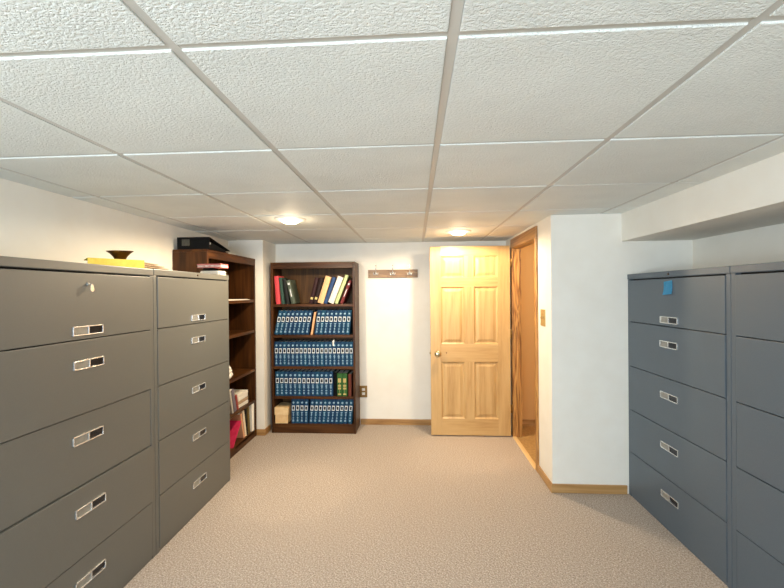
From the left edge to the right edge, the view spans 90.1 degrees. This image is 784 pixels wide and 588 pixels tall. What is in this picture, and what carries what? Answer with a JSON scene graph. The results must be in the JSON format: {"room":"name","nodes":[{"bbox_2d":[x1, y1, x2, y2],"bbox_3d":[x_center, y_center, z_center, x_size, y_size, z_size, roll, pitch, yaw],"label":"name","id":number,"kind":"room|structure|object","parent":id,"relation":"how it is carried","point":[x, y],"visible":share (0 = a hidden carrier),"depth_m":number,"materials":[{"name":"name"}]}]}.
{"room":"office","nodes":[
{"label":"office","id":0,"kind":"room"},
{"bbox_2d":[0,178,227,269],"bbox_3d":[-1.944,0.410,1.540,0.110,2.200,6.240,0,0,3],"label":"wall","id":1,"kind":"structure","parent":0,"point":[36,223],"depth_m":2.27,"materials":[{"name":"paint"}]},
{"bbox_2d":[228,240,275,428],"bbox_3d":[-1.534,0.396,4.341,0.375,2.200,0.380,0,0,3],"label":"wall","id":2,"kind":"structure","parent":0,"point":[263,252],"depth_m":4.15,"materials":[{"name":"paint"}]},
{"bbox_2d":[0,0,783,243],"bbox_3d":[-0.151,-0.629,1.424,3.500,0.121,6.030,0,0,3],"label":"ceiling","id":3,"kind":"structure","parent":0,"point":[571,84],"depth_m":1.20,"materials":[{"name":"tile"}]},
{"bbox_2d":[274,216,305,223],"bbox_3d":[-0.774,-0.553,2.979,0.240,0.038,0.240,0,0,3],"label":"recessed light","id":4,"kind":"object","parent":3,"relation":"in","point":[285,219],"visible":1,"depth_m":2.93,"materials":[{"name":"white plastic"}]},
{"bbox_2d":[0,0,783,243],"bbox_3d":[-0.150,-0.578,1.424,3.500,0.008,6.030,0,0,3],"label":"ceiling grid","id":5,"kind":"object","parent":3,"relation":"attached to","point":[456,10],"depth_m":0.93,"materials":[{"name":"grey metal"}]},
{"bbox_2d":[445,229,470,234],"bbox_3d":[0.618,-0.568,3.647,0.240,0.038,0.240,0,0,3],"label":"recessed light","id":6,"kind":"object","parent":3,"relation":"in","point":[455,231],"visible":0.98,"depth_m":3.59,"materials":[{"name":"white plastic"}]},
{"bbox_2d":[276,241,534,423],"bbox_3d":[0.440,0.379,4.468,4.300,2.200,0.110,0,0,3],"label":"wall","id":7,"kind":"structure","parent":0,"point":[395,343],"depth_m":4.44,"materials":[{"name":"paint"}]},
{"bbox_2d":[368,264,417,277],"bbox_3d":[0.008,-0.256,4.403,0.562,0.146,0.066,0,0,3],"label":"coat rack","id":8,"kind":"object","parent":7,"relation":"attached to","point":[405,273],"visible":1,"depth_m":4.42,"materials":[{"name":"brown wood"}]},
{"bbox_2d":[360,419,430,424],"bbox_3d":[0.463,1.446,4.411,1.645,0.065,0.012,0,0,3],"label":"baseboard","id":9,"kind":"structure","parent":7,"relation":"attached to","point":[363,421],"depth_m":4.43,"materials":[{"name":"brown wood"}]},
{"bbox_2d":[124,424,727,587],"bbox_3d":[0.167,1.541,1.414,4.300,0.104,6.230,0,0,3],"label":"floor","id":10,"kind":"structure","parent":0,"point":[376,506],"depth_m":2.51,"materials":[{"name":"carpet"}]},
{"bbox_2d":[0,256,155,587],"bbox_3d":[-1.600,0.684,1.808,0.470,1.645,0.904,0,0,3],"label":"filing cabinet","id":11,"kind":"object","parent":10,"relation":"on","point":[77,434],"visible":1,"depth_m":1.72,"materials":[{"name":"grey metal"}]},
{"bbox_2d":[84,258,168,269],"bbox_3d":[-1.515,-0.169,2.209,0.125,0.055,0.628,0,0,3],"label":"document folder","id":12,"kind":"object","parent":11,"relation":"on","point":[101,261],"visible":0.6,"depth_m":2.13,"materials":[{"name":"paper"}]},
{"bbox_2d":[106,250,133,258],"bbox_3d":[-1.533,-0.220,2.207,0.132,0.053,0.131,0,0,-1],"label":"bowl","id":13,"kind":"object","parent":12,"relation":"on","point":[117,254],"visible":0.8,"depth_m":2.17,"materials":[{"name":"brown wood"}]},
{"bbox_2d":[153,269,229,554],"bbox_3d":[-1.553,0.679,2.714,0.456,1.648,0.905,0,0,3],"label":"filing cabinet","id":14,"kind":"object","parent":10,"relation":"on","point":[191,309],"visible":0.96,"depth_m":2.58,"materials":[{"name":"grey metal"}]},
{"bbox_2d":[200,271,225,274],"bbox_3d":[-1.414,-0.164,3.084,0.178,0.031,0.108,0,0,3],"label":"stack","id":15,"kind":"object","parent":14,"relation":"on","point":[206,272],"visible":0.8,"depth_m":3.03,"materials":[{"name":"paper"}]},
{"bbox_2d":[203,268,217,270],"bbox_3d":[-1.426,-0.192,3.082,0.080,0.022,0.085,0,0,3],"label":"box","id":16,"kind":"object","parent":15,"relation":"on","point":[204,269],"visible":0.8,"depth_m":3.04,"materials":[{"name":"black"}]},
{"bbox_2d":[197,264,227,268],"bbox_3d":[-1.411,-0.218,3.083,0.196,0.030,0.110,0,0,6],"label":"booklet","id":17,"kind":"object","parent":16,"relation":"on","point":[219,266],"visible":0.88,"depth_m":3.03,"materials":[{"name":"paper"}]},
{"bbox_2d":[173,249,256,458],"bbox_3d":[-1.609,0.566,3.666,0.292,1.866,0.953,0,0,3],"label":"bookcase","id":18,"kind":"object","parent":10,"relation":"on","point":[240,270],"visible":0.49,"depth_m":4.11,"materials":[{"name":"brown wood"}]},
{"bbox_2d":[177,237,228,252],"bbox_3d":[-1.615,-0.416,3.380,0.274,0.100,0.361,0,0,3],"label":"ring binder","id":19,"kind":"object","parent":18,"relation":"on","point":[209,243],"visible":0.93,"depth_m":3.20,"materials":[{"name":"black plastic"}]},
{"bbox_2d":[230,420,240,447],"bbox_3d":[-1.566,1.325,3.704,0.210,0.198,0.179,0,0,3],"label":"folder","id":20,"kind":"object","parent":18,"relation":"on","point":[234,425],"visible":0.45,"depth_m":3.72,"materials":[{"name":"red paper"}]},
{"bbox_2d":[230,413,244,437],"bbox_3d":[-1.565,1.293,3.854,0.205,0.260,0.101,0,0,3],"label":"book","id":21,"kind":"object","parent":18,"relation":"on","point":[241,434],"visible":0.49,"depth_m":3.83,"materials":[{"name":"paper"}]},
{"bbox_2d":[234,389,247,407],"bbox_3d":[-1.578,1.043,3.898,0.209,0.133,0.223,0,0,3],"label":"paper stack","id":22,"kind":"object","parent":18,"relation":"on","point":[242,395],"visible":0.38,"depth_m":3.90,"materials":[{"name":"white paper"}]},
{"bbox_2d":[249,403,253,431],"bbox_3d":[-1.554,1.279,4.080,0.225,0.285,0.060,0,0,3],"label":"binder","id":23,"kind":"object","parent":18,"relation":"on","point":[251,407],"visible":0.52,"depth_m":4.04,"materials":[{"name":"paper"}]},
{"bbox_2d":[270,261,359,433],"bbox_3d":[-0.835,0.574,4.329,0.912,1.832,0.302,0,0,3],"label":"bookcase","id":24,"kind":"object","parent":10,"relation":"on","point":[304,274],"visible":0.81,"depth_m":4.21,"materials":[{"name":"brown wood"}]},
{"bbox_2d":[274,340,281,365],"bbox_3d":[-1.242,0.646,4.320,0.045,0.262,0.196,0,0,3],"label":"volume","id":25,"kind":"object","parent":24,"relation":"on","point":[276,348],"visible":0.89,"depth_m":4.22,"materials":[{"name":"paper"}]},
{"bbox_2d":[274,276,283,303],"bbox_3d":[-1.235,-0.043,4.323,0.066,0.307,0.195,0,0,3],"label":"book","id":26,"kind":"object","parent":24,"relation":"on","point":[276,278],"visible":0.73,"depth_m":4.23,"materials":[{"name":"paper"}]},
{"bbox_2d":[275,369,282,395],"bbox_3d":[-1.231,0.967,4.318,0.048,0.262,0.196,0,0,3],"label":"volume","id":27,"kind":"object","parent":24,"relation":"on","point":[277,373],"visible":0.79,"depth_m":4.22,"materials":[{"name":"paper"}]},
{"bbox_2d":[274,309,284,334],"bbox_3d":[-1.219,0.307,4.317,0.099,0.266,0.196,0,0,3],"label":"volume","id":28,"kind":"object","parent":24,"relation":"on","point":[280,312],"visible":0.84,"depth_m":4.22,"materials":[{"name":"paper"}]},
{"bbox_2d":[278,340,285,365],"bbox_3d":[-1.197,0.646,4.315,0.045,0.262,0.196,0,0,3],"label":"volume","id":29,"kind":"object","parent":24,"relation":"on","point":[280,343],"visible":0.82,"depth_m":4.22,"materials":[{"name":"paper"}]},
{"bbox_2d":[275,402,291,422],"bbox_3d":[-1.183,1.306,4.311,0.151,0.173,0.206,0,0,3],"label":"box","id":30,"kind":"object","parent":24,"relation":"on","point":[283,409],"visible":0.75,"depth_m":4.21,"materials":[{"name":"beige cardboard"}]},
{"bbox_2d":[280,369,286,395],"bbox_3d":[-1.182,0.967,4.317,0.048,0.262,0.196,0,0,3],"label":"volume","id":31,"kind":"object","parent":24,"relation":"on","point":[283,370],"visible":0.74,"depth_m":4.22,"materials":[{"name":"paper"}]},
{"bbox_2d":[279,277,287,303],"bbox_3d":[-1.186,-0.034,4.321,0.061,0.290,0.195,0,0,3],"label":"book","id":32,"kind":"object","parent":24,"relation":"on","point":[283,301],"visible":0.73,"depth_m":4.22,"materials":[{"name":"paper"}]},
{"bbox_2d":[279,309,288,334],"bbox_3d":[-1.172,0.307,4.312,0.098,0.266,0.196,0,0,3],"label":"volume","id":33,"kind":"object","parent":24,"relation":"on","point":[284,313],"visible":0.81,"depth_m":4.22,"materials":[{"name":"paper"}]},
{"bbox_2d":[282,279,290,303],"bbox_3d":[-1.141,-0.027,4.318,0.080,0.275,0.195,0,0,3],"label":"book","id":34,"kind":"object","parent":24,"relation":"on","point":[286,292],"visible":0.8,"depth_m":4.22,"materials":[{"name":"paper"}]},
{"bbox_2d":[283,340,289,365],"bbox_3d":[-1.152,0.645,4.313,0.045,0.262,0.196,0,0,3],"label":"volume","id":35,"kind":"object","parent":24,"relation":"on","point":[284,342],"visible":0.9,"depth_m":4.22,"materials":[{"name":"paper"}]},
{"bbox_2d":[284,369,291,395],"bbox_3d":[-1.134,0.966,4.312,0.048,0.262,0.196,0,0,3],"label":"volume","id":36,"kind":"object","parent":24,"relation":"on","point":[286,376],"visible":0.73,"depth_m":4.22,"materials":[{"name":"paper"}]},
{"bbox_2d":[283,309,292,334],"bbox_3d":[-1.125,0.306,4.308,0.096,0.266,0.196,0,0,3],"label":"volume","id":37,"kind":"object","parent":24,"relation":"on","point":[288,315],"visible":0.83,"depth_m":4.21,"materials":[{"name":"paper"}]},
{"bbox_2d":[287,340,293,365],"bbox_3d":[-1.107,0.645,4.309,0.045,0.262,0.196,0,0,3],"label":"volume","id":38,"kind":"object","parent":24,"relation":"on","point":[288,342],"visible":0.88,"depth_m":4.21,"materials":[{"name":"paper"}]},
{"bbox_2d":[288,369,295,395],"bbox_3d":[-1.085,0.966,4.309,0.048,0.262,0.196,0,0,3],"label":"volume","id":39,"kind":"object","parent":24,"relation":"on","point":[290,373],"visible":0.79,"depth_m":4.21,"materials":[{"name":"paper"}]},
{"bbox_2d":[287,309,296,334],"bbox_3d":[-1.077,0.306,4.307,0.095,0.266,0.196,0,0,3],"label":"volume","id":40,"kind":"object","parent":24,"relation":"on","point":[292,316],"visible":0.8,"depth_m":4.21,"materials":[{"name":"paper"}]},
{"bbox_2d":[286,280,300,303],"bbox_3d":[-1.087,-0.023,4.314,0.102,0.265,0.196,0,0,3],"label":"book","id":41,"kind":"object","parent":24,"relation":"on","point":[291,284],"visible":1,"depth_m":4.24,"materials":[{"name":"paper"}]},
{"bbox_2d":[291,399,295,422],"bbox_3d":[-1.056,1.260,4.309,0.045,0.262,0.196,1,0,3],"label":"volume","id":42,"kind":"object","parent":24,"relation":"on","point":[293,407],"visible":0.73,"depth_m":4.21,"materials":[{"name":"paper"}]},
{"bbox_2d":[291,340,297,365],"bbox_3d":[-1.061,0.645,4.307,0.045,0.262,0.196,0,0,3],"label":"volume","id":43,"kind":"object","parent":24,"relation":"on","point":[294,341],"visible":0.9,"depth_m":4.21,"materials":[{"name":"paper"}]},
{"bbox_2d":[293,369,299,395],"bbox_3d":[-1.037,0.966,4.307,0.048,0.262,0.196,0,0,3],"label":"volume","id":44,"kind":"object","parent":24,"relation":"on","point":[295,390],"visible":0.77,"depth_m":4.21,"materials":[{"name":"paper"}]},
{"bbox_2d":[292,309,300,334],"bbox_3d":[-1.030,0.306,4.305,0.094,0.266,0.196,0,0,3],"label":"volume","id":45,"kind":"object","parent":24,"relation":"on","point":[297,312],"visible":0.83,"depth_m":4.21,"materials":[{"name":"paper"}]},
{"bbox_2d":[295,340,301,365],"bbox_3d":[-1.016,0.644,4.308,0.045,0.262,0.196,0,0,3],"label":"volume","id":46,"kind":"object","parent":24,"relation":"on","point":[298,341],"visible":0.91,"depth_m":4.21,"materials":[{"name":"paper"}]},
{"bbox_2d":[296,309,304,334],"bbox_3d":[-0.983,0.305,4.301,0.093,0.266,0.196,0,0,3],"label":"volume","id":47,"kind":"object","parent":24,"relation":"on","point":[301,314],"visible":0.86,"depth_m":4.21,"materials":[{"name":"paper"}]},
{"bbox_2d":[297,369,304,395],"bbox_3d":[-0.989,0.965,4.303,0.048,0.262,0.196,0,0,3],"label":"volume","id":48,"kind":"object","parent":24,"relation":"on","point":[299,373],"visible":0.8,"depth_m":4.21,"materials":[{"name":"paper"}]},
{"bbox_2d":[299,340,305,365],"bbox_3d":[-0.971,0.644,4.303,0.045,0.262,0.196,0,0,3],"label":"volume","id":49,"kind":"object","parent":24,"relation":"on","point":[302,341],"visible":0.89,"depth_m":4.21,"materials":[{"name":"paper"}]},
{"bbox_2d":[300,309,308,334],"bbox_3d":[-0.936,0.305,4.297,0.092,0.266,0.196,0,0,3],"label":"volume","id":50,"kind":"object","parent":24,"relation":"on","point":[305,315],"visible":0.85,"depth_m":4.20,"materials":[{"name":"paper"}]},
{"bbox_2d":[302,369,308,395],"bbox_3d":[-0.940,0.965,4.300,0.048,0.262,0.196,0,0,3],"label":"volume","id":51,"kind":"object","parent":24,"relation":"on","point":[305,370],"visible":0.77,"depth_m":4.21,"materials":[{"name":"paper"}]},
{"bbox_2d":[303,340,309,365],"bbox_3d":[-0.926,0.644,4.301,0.045,0.262,0.196,0,0,3],"label":"volume","id":52,"kind":"object","parent":24,"relation":"on","point":[305,360],"visible":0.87,"depth_m":4.21,"materials":[{"name":"paper"}]},
{"bbox_2d":[304,399,310,422],"bbox_3d":[-0.916,1.259,4.300,0.045,0.262,0.196,1,0,3],"label":"volume","id":53,"kind":"object","parent":24,"relation":"on","point":[306,401],"visible":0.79,"depth_m":4.21,"materials":[{"name":"paper"}]},
{"bbox_2d":[306,369,312,395],"bbox_3d":[-0.892,0.964,4.297,0.048,0.262,0.196,0,0,3],"label":"volume","id":54,"kind":"object","parent":24,"relation":"on","point":[308,373],"visible":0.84,"depth_m":4.20,"materials":[{"name":"paper"}]},
{"bbox_2d":[307,340,313,365],"bbox_3d":[-0.881,0.643,4.296,0.045,0.262,0.196,0,0,3],"label":"volume","id":55,"kind":"object","parent":24,"relation":"on","point":[309,343],"visible":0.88,"depth_m":4.20,"materials":[{"name":"paper"}]},
{"bbox_2d":[305,309,316,334],"bbox_3d":[-0.889,0.304,4.296,0.091,0.266,0.196,0,0,3],"label":"volume","id":56,"kind":"object","parent":24,"relation":"on","point":[310,312],"visible":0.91,"depth_m":4.20,"materials":[{"name":"paper"}]},
{"bbox_2d":[309,399,314,422],"bbox_3d":[-0.856,1.258,4.297,0.068,0.265,0.196,0,0,3],"label":"volume","id":57,"kind":"object","parent":24,"relation":"on","point":[312,402],"visible":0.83,"depth_m":4.20,"materials":[{"name":"paper"}]},
{"bbox_2d":[309,277,318,303],"bbox_3d":[-0.836,-0.035,4.299,0.112,0.286,0.196,0,0,3],"label":"book","id":58,"kind":"object","parent":24,"relation":"on","point":[316,280],"visible":0.61,"depth_m":4.21,"materials":[{"name":"paper"}]},
{"bbox_2d":[311,369,317,395],"bbox_3d":[-0.843,0.964,4.297,0.048,0.262,0.196,0,0,3],"label":"volume","id":59,"kind":"object","parent":24,"relation":"on","point":[313,370],"visible":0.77,"depth_m":4.20,"materials":[{"name":"paper"}]},
{"bbox_2d":[312,340,317,365],"bbox_3d":[-0.836,0.643,4.295,0.045,0.262,0.196,0,0,3],"label":"volume","id":60,"kind":"object","parent":24,"relation":"on","point":[314,341],"visible":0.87,"depth_m":4.20,"materials":[{"name":"paper"}]},
{"bbox_2d":[313,399,318,423],"bbox_3d":[-0.809,1.257,4.293,0.070,0.265,0.196,0,0,3],"label":"volume","id":61,"kind":"object","parent":24,"relation":"on","point":[316,407],"visible":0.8,"depth_m":4.20,"materials":[{"name":"paper"}]},
{"bbox_2d":[314,309,321,334],"bbox_3d":[-0.789,0.304,4.292,0.081,0.266,0.196,0,0,3],"label":"volume","id":62,"kind":"object","parent":24,"relation":"on","point":[317,326],"visible":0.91,"depth_m":4.20,"materials":[{"name":"paper"}]},
{"bbox_2d":[315,369,321,395],"bbox_3d":[-0.795,0.964,4.293,0.048,0.262,0.196,0,0,3],"label":"volume","id":63,"kind":"object","parent":24,"relation":"on","point":[317,373],"visible":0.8,"depth_m":4.20,"materials":[{"name":"paper"}]},
{"bbox_2d":[313,278,324,303],"bbox_3d":[-0.787,-0.035,4.296,0.117,0.286,0.196,0,0,3],"label":"book","id":64,"kind":"object","parent":24,"relation":"on","point":[321,280],"visible":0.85,"depth_m":4.20,"materials":[{"name":"paper"}]},
{"bbox_2d":[316,340,321,365],"bbox_3d":[-0.791,0.642,4.291,0.045,0.262,0.196,0,0,3],"label":"volume","id":65,"kind":"object","parent":24,"relation":"on","point":[318,341],"visible":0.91,"depth_m":4.20,"materials":[{"name":"paper"}]},
{"bbox_2d":[317,399,323,423],"bbox_3d":[-0.763,1.257,4.292,0.070,0.265,0.196,0,0,3],"label":"volume","id":66,"kind":"object","parent":24,"relation":"on","point":[320,410],"visible":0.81,"depth_m":4.20,"materials":[{"name":"paper"}]},
{"bbox_2d":[319,309,325,334],"bbox_3d":[-0.742,0.303,4.287,0.080,0.266,0.196,0,0,3],"label":"volume","id":67,"kind":"object","parent":24,"relation":"on","point":[322,321],"visible":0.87,"depth_m":4.19,"materials":[{"name":"paper"}]},
{"bbox_2d":[320,340,325,365],"bbox_3d":[-0.746,0.642,4.288,0.045,0.262,0.196,0,0,3],"label":"volume","id":68,"kind":"object","parent":24,"relation":"on","point":[322,341],"visible":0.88,"depth_m":4.19,"materials":[{"name":"paper"}]},
{"bbox_2d":[320,369,326,395],"bbox_3d":[-0.746,0.963,4.290,0.048,0.262,0.196,0,0,3],"label":"volume","id":69,"kind":"object","parent":24,"relation":"on","point":[322,370],"visible":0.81,"depth_m":4.20,"materials":[{"name":"paper"}]},
{"bbox_2d":[318,276,331,303],"bbox_3d":[-0.720,-0.045,4.293,0.152,0.304,0.195,0,0,3],"label":"book","id":70,"kind":"object","parent":24,"relation":"on","point":[327,281],"visible":0.76,"depth_m":4.20,"materials":[{"name":"paper"}]},
{"bbox_2d":[322,399,327,423],"bbox_3d":[-0.717,1.256,4.289,0.070,0.265,0.196,0,0,3],"label":"volume","id":71,"kind":"object","parent":24,"relation":"on","point":[325,401],"visible":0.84,"depth_m":4.19,"materials":[{"name":"paper"}]},
{"bbox_2d":[323,309,329,334],"bbox_3d":[-0.695,0.303,4.285,0.079,0.266,0.196,0,0,3],"label":"volume","id":72,"kind":"object","parent":24,"relation":"on","point":[327,315],"visible":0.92,"depth_m":4.19,"materials":[{"name":"paper"}]},
{"bbox_2d":[324,340,329,365],"bbox_3d":[-0.700,0.642,4.288,0.045,0.262,0.196,0,0,3],"label":"volume","id":73,"kind":"object","parent":24,"relation":"on","point":[326,341],"visible":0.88,"depth_m":4.19,"materials":[{"name":"paper"}]},
{"bbox_2d":[324,369,330,395],"bbox_3d":[-0.698,0.963,4.285,0.048,0.262,0.196,0,0,3],"label":"volume","id":74,"kind":"object","parent":24,"relation":"on","point":[326,372],"visible":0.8,"depth_m":4.19,"materials":[{"name":"paper"}]},
{"bbox_2d":[326,399,331,423],"bbox_3d":[-0.671,1.256,4.285,0.070,0.265,0.196,0,0,3],"label":"volume","id":75,"kind":"object","parent":24,"relation":"on","point":[329,404],"visible":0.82,"depth_m":4.19,"materials":[{"name":"paper"}]},
{"bbox_2d":[324,277,336,303],"bbox_3d":[-0.662,-0.039,4.289,0.133,0.291,0.195,0,0,3],"label":"book","id":76,"kind":"object","parent":24,"relation":"on","point":[333,281],"visible":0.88,"depth_m":4.20,"materials":[{"name":"paper"}]},
{"bbox_2d":[328,340,332,365],"bbox_3d":[-0.655,0.641,4.282,0.045,0.262,0.196,0,0,3],"label":"volume","id":77,"kind":"object","parent":24,"relation":"on","point":[330,363],"visible":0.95,"depth_m":4.19,"materials":[{"name":"paper"}]},
{"bbox_2d":[328,309,334,334],"bbox_3d":[-0.647,0.302,4.279,0.077,0.266,0.196,0,0,3],"label":"volume","id":78,"kind":"object","parent":24,"relation":"on","point":[331,318],"visible":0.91,"depth_m":4.18,"materials":[{"name":"paper"}]},
{"bbox_2d":[329,369,335,395],"bbox_3d":[-0.650,0.962,4.284,0.048,0.262,0.196,0,0,3],"label":"volume","id":79,"kind":"object","parent":24,"relation":"on","point":[331,372],"visible":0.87,"depth_m":4.19,"materials":[{"name":"paper"}]},
{"bbox_2d":[330,399,335,423],"bbox_3d":[-0.625,1.256,4.285,0.070,0.265,0.196,0,0,3],"label":"volume","id":80,"kind":"object","parent":24,"relation":"on","point":[333,408],"visible":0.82,"depth_m":4.19,"materials":[{"name":"paper"}]},
{"bbox_2d":[332,340,337,365],"bbox_3d":[-0.610,0.641,4.281,0.045,0.262,0.196,0,0,3],"label":"volume","id":81,"kind":"object","parent":24,"relation":"on","point":[334,348],"visible":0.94,"depth_m":4.19,"materials":[{"name":"paper"}]},
{"bbox_2d":[332,309,338,334],"bbox_3d":[-0.600,0.302,4.277,0.076,0.266,0.196,0,0,3],"label":"volume","id":82,"kind":"object","parent":24,"relation":"on","point":[336,312],"visible":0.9,"depth_m":4.18,"materials":[{"name":"paper"}]},
{"bbox_2d":[328,276,343,303],"bbox_3d":[-0.598,-0.045,4.285,0.166,0.301,0.195,0,0,3],"label":"book","id":83,"kind":"object","parent":24,"relation":"on","point":[337,286],"visible":0.8,"depth_m":4.19,"materials":[{"name":"paper"}]},
{"bbox_2d":[334,399,340,423],"bbox_3d":[-0.579,1.255,4.282,0.070,0.265,0.196,0,0,3],"label":"volume","id":84,"kind":"object","parent":24,"relation":"on","point":[337,411],"visible":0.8,"depth_m":4.19,"materials":[{"name":"paper"}]},
{"bbox_2d":[336,309,342,334],"bbox_3d":[-0.553,0.302,4.274,0.075,0.265,0.196,0,0,3],"label":"volume","id":85,"kind":"object","parent":24,"relation":"on","point":[340,315],"visible":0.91,"depth_m":4.18,"materials":[{"name":"paper"}]},
{"bbox_2d":[336,340,342,365],"bbox_3d":[-0.565,0.641,4.278,0.045,0.262,0.196,0,0,3],"label":"volume","id":86,"kind":"object","parent":24,"relation":"on","point":[338,342],"visible":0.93,"depth_m":4.18,"materials":[{"name":"paper"}]},
{"bbox_2d":[337,370,344,395],"bbox_3d":[-0.555,0.970,4.279,0.054,0.245,0.196,0,0,3],"label":"book","id":87,"kind":"object","parent":24,"relation":"on","point":[339,374],"visible":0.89,"depth_m":4.18,"materials":[{"name":"paper"}]},
{"bbox_2d":[339,399,344,423],"bbox_3d":[-0.532,1.255,4.279,0.070,0.265,0.196,0,0,3],"label":"volume","id":88,"kind":"object","parent":24,"relation":"on","point":[342,402],"visible":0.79,"depth_m":4.18,"materials":[{"name":"paper"}]},
{"bbox_2d":[335,275,350,303],"bbox_3d":[-0.535,-0.052,4.282,0.153,0.314,0.195,0,0,3],"label":"book","id":89,"kind":"object","parent":24,"relation":"on","point":[347,278],"visible":0.97,"depth_m":4.19,"materials":[{"name":"paper"}]},
{"bbox_2d":[341,340,346,365],"bbox_3d":[-0.520,0.640,4.276,0.045,0.262,0.196,0,0,3],"label":"volume","id":90,"kind":"object","parent":24,"relation":"on","point":[343,341],"visible":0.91,"depth_m":4.18,"materials":[{"name":"paper"}]},
{"bbox_2d":[341,309,347,334],"bbox_3d":[-0.506,0.301,4.273,0.073,0.265,0.196,0,0,3],"label":"volume","id":91,"kind":"object","parent":24,"relation":"on","point":[344,319],"visible":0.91,"depth_m":4.18,"materials":[{"name":"paper"}]},
{"bbox_2d":[342,370,349,395],"bbox_3d":[-0.500,0.970,4.276,0.054,0.245,0.196,0,0,3],"label":"book","id":92,"kind":"object","parent":24,"relation":"on","point":[345,373],"visible":0.92,"depth_m":4.18,"materials":[{"name":"paper"}]},
{"bbox_2d":[343,399,348,423],"bbox_3d":[-0.486,1.254,4.278,0.070,0.265,0.196,0,0,3],"label":"volume","id":93,"kind":"object","parent":24,"relation":"on","point":[346,406],"visible":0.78,"depth_m":4.18,"materials":[{"name":"paper"}]},
{"bbox_2d":[340,280,352,303],"bbox_3d":[-0.488,-0.023,4.279,0.128,0.257,0.196,0,0,3],"label":"book","id":94,"kind":"object","parent":24,"relation":"on","point":[350,282],"visible":0.92,"depth_m":4.19,"materials":[{"name":"paper"}]},
{"bbox_2d":[345,340,350,365],"bbox_3d":[-0.475,0.640,4.274,0.045,0.262,0.196,0,0,3],"label":"volume","id":95,"kind":"object","parent":24,"relation":"on","point":[347,341],"visible":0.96,"depth_m":4.18,"materials":[{"name":"paper"}]},
{"bbox_2d":[345,309,352,334],"bbox_3d":[-0.459,0.301,4.269,0.072,0.265,0.196,0,0,3],"label":"volume","id":96,"kind":"object","parent":24,"relation":"on","point":[349,324],"visible":0.94,"depth_m":4.18,"materials":[{"name":"paper"}]},
{"bbox_2d":[348,399,353,423],"bbox_3d":[-0.436,1.254,4.274,0.066,0.265,0.196,0,0,3],"label":"volume","id":97,"kind":"object","parent":24,"relation":"on","point":[351,401],"visible":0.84,"depth_m":4.18,"materials":[{"name":"paper"}]},
{"bbox_2d":[348,371,353,395],"bbox_3d":[-0.445,0.974,4.275,0.032,0.235,0.195,0,0,3],"label":"book","id":98,"kind":"object","parent":24,"relation":"on","point":[350,375],"visible":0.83,"depth_m":4.18,"materials":[{"name":"paper"}]},
{"bbox_2d":[349,340,352,365],"bbox_3d":[-0.430,0.639,4.269,0.045,0.262,0.196,0,0,3],"label":"volume","id":99,"kind":"object","parent":24,"relation":"on","point":[351,341],"visible":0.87,"depth_m":4.17,"materials":[{"name":"paper"}]},
{"bbox_2d":[513,436,535,469],"bbox_3d":[1.241,1.470,3.659,0.042,0.010,0.734,0,0,3],"label":"trim","id":100,"kind":"structure","parent":10,"relation":"on","point":[516,439],"depth_m":3.61,"materials":[{"name":"brown wood"}]},
{"bbox_2d":[627,266,732,587],"bbox_3d":[1.929,0.665,2.400,0.456,1.618,0.940,0,0,3],"label":"filing cabinet","id":101,"kind":"object","parent":10,"relation":"on","point":[680,361],"visible":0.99,"depth_m":2.27,"materials":[{"name":"grey metal"}]},
{"bbox_2d":[663,280,671,294],"bbox_3d":[1.695,-0.038,2.412,0.012,0.090,0.087,0,0,3],"label":"sticky note","id":102,"kind":"object","parent":101,"relation":"attached to","point":[667,284],"visible":1,"depth_m":2.41,"materials":[{"name":"blue paper"}]},
{"bbox_2d":[730,261,783,587],"bbox_3d":[1.874,0.669,1.466,0.454,1.618,0.925,0,0,3],"label":"filing cabinet","id":103,"kind":"object","parent":10,"relation":"on","point":[757,290],"visible":1,"depth_m":1.79,"materials":[{"name":"grey metal"}]},
{"bbox_2d":[506,218,547,476],"bbox_3d":[1.271,0.375,3.693,0.072,2.200,1.340,0,0,3],"label":"wall","id":104,"kind":"structure","parent":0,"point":[541,225],"depth_m":3.13,"materials":[{"name":"paint"}]},
{"bbox_2d":[510,226,538,471],"bbox_3d":[1.263,0.455,3.659,0.091,2.040,0.868,0,0,3],"label":"door frame","id":105,"kind":"structure","parent":104,"relation":"attached to","point":[529,237],"depth_m":4.01,"materials":[{"name":"brown wood"}]},
{"bbox_2d":[430,246,512,435],"bbox_3d":[0.816,0.485,4.068,0.847,1.960,0.177,0,0,3],"label":"door","id":106,"kind":"structure","parent":105,"relation":"attached to","point":[470,332],"depth_m":4.05,"materials":[{"name":"brown wood"}]},
{"bbox_2d":[538,465,551,490],"bbox_3d":[1.201,1.445,3.078,0.012,0.065,0.315,0,0,3],"label":"baseboard","id":107,"kind":"structure","parent":104,"relation":"attached to","point":[541,473],"depth_m":3.06,"materials":[{"name":"brown wood"}]},
{"bbox_2d":[546,214,692,493],"bbox_3d":[1.696,0.374,2.941,1.010,2.200,0.110,0,0,3],"label":"wall","id":108,"kind":"structure","parent":0,"point":[588,261],"depth_m":2.90,"materials":[{"name":"paint"}]},
{"bbox_2d":[551,484,626,493],"bbox_3d":[1.458,1.444,2.899,0.547,0.065,0.012,0,0,3],"label":"baseboard","id":109,"kind":"structure","parent":108,"relation":"attached to","point":[555,488],"depth_m":2.89,"materials":[{"name":"brown wood"}]},
{"bbox_2d":[621,152,783,240],"bbox_3d":[1.803,-0.549,0.582,0.500,0.338,4.580,0,0,3],"label":"soffit","id":110,"kind":"structure","parent":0,"point":[751,196],"depth_m":2.06,"materials":[{"name":"paint"}]},
{"bbox_2d":[693,223,783,268],"bbox_3d":[2.116,0.380,0.572,0.110,2.200,4.790,0,0,3],"label":"wall","id":111,"kind":"structure","parent":0,"point":[762,244],"depth_m":2.42,"materials":[{"name":"paint"}]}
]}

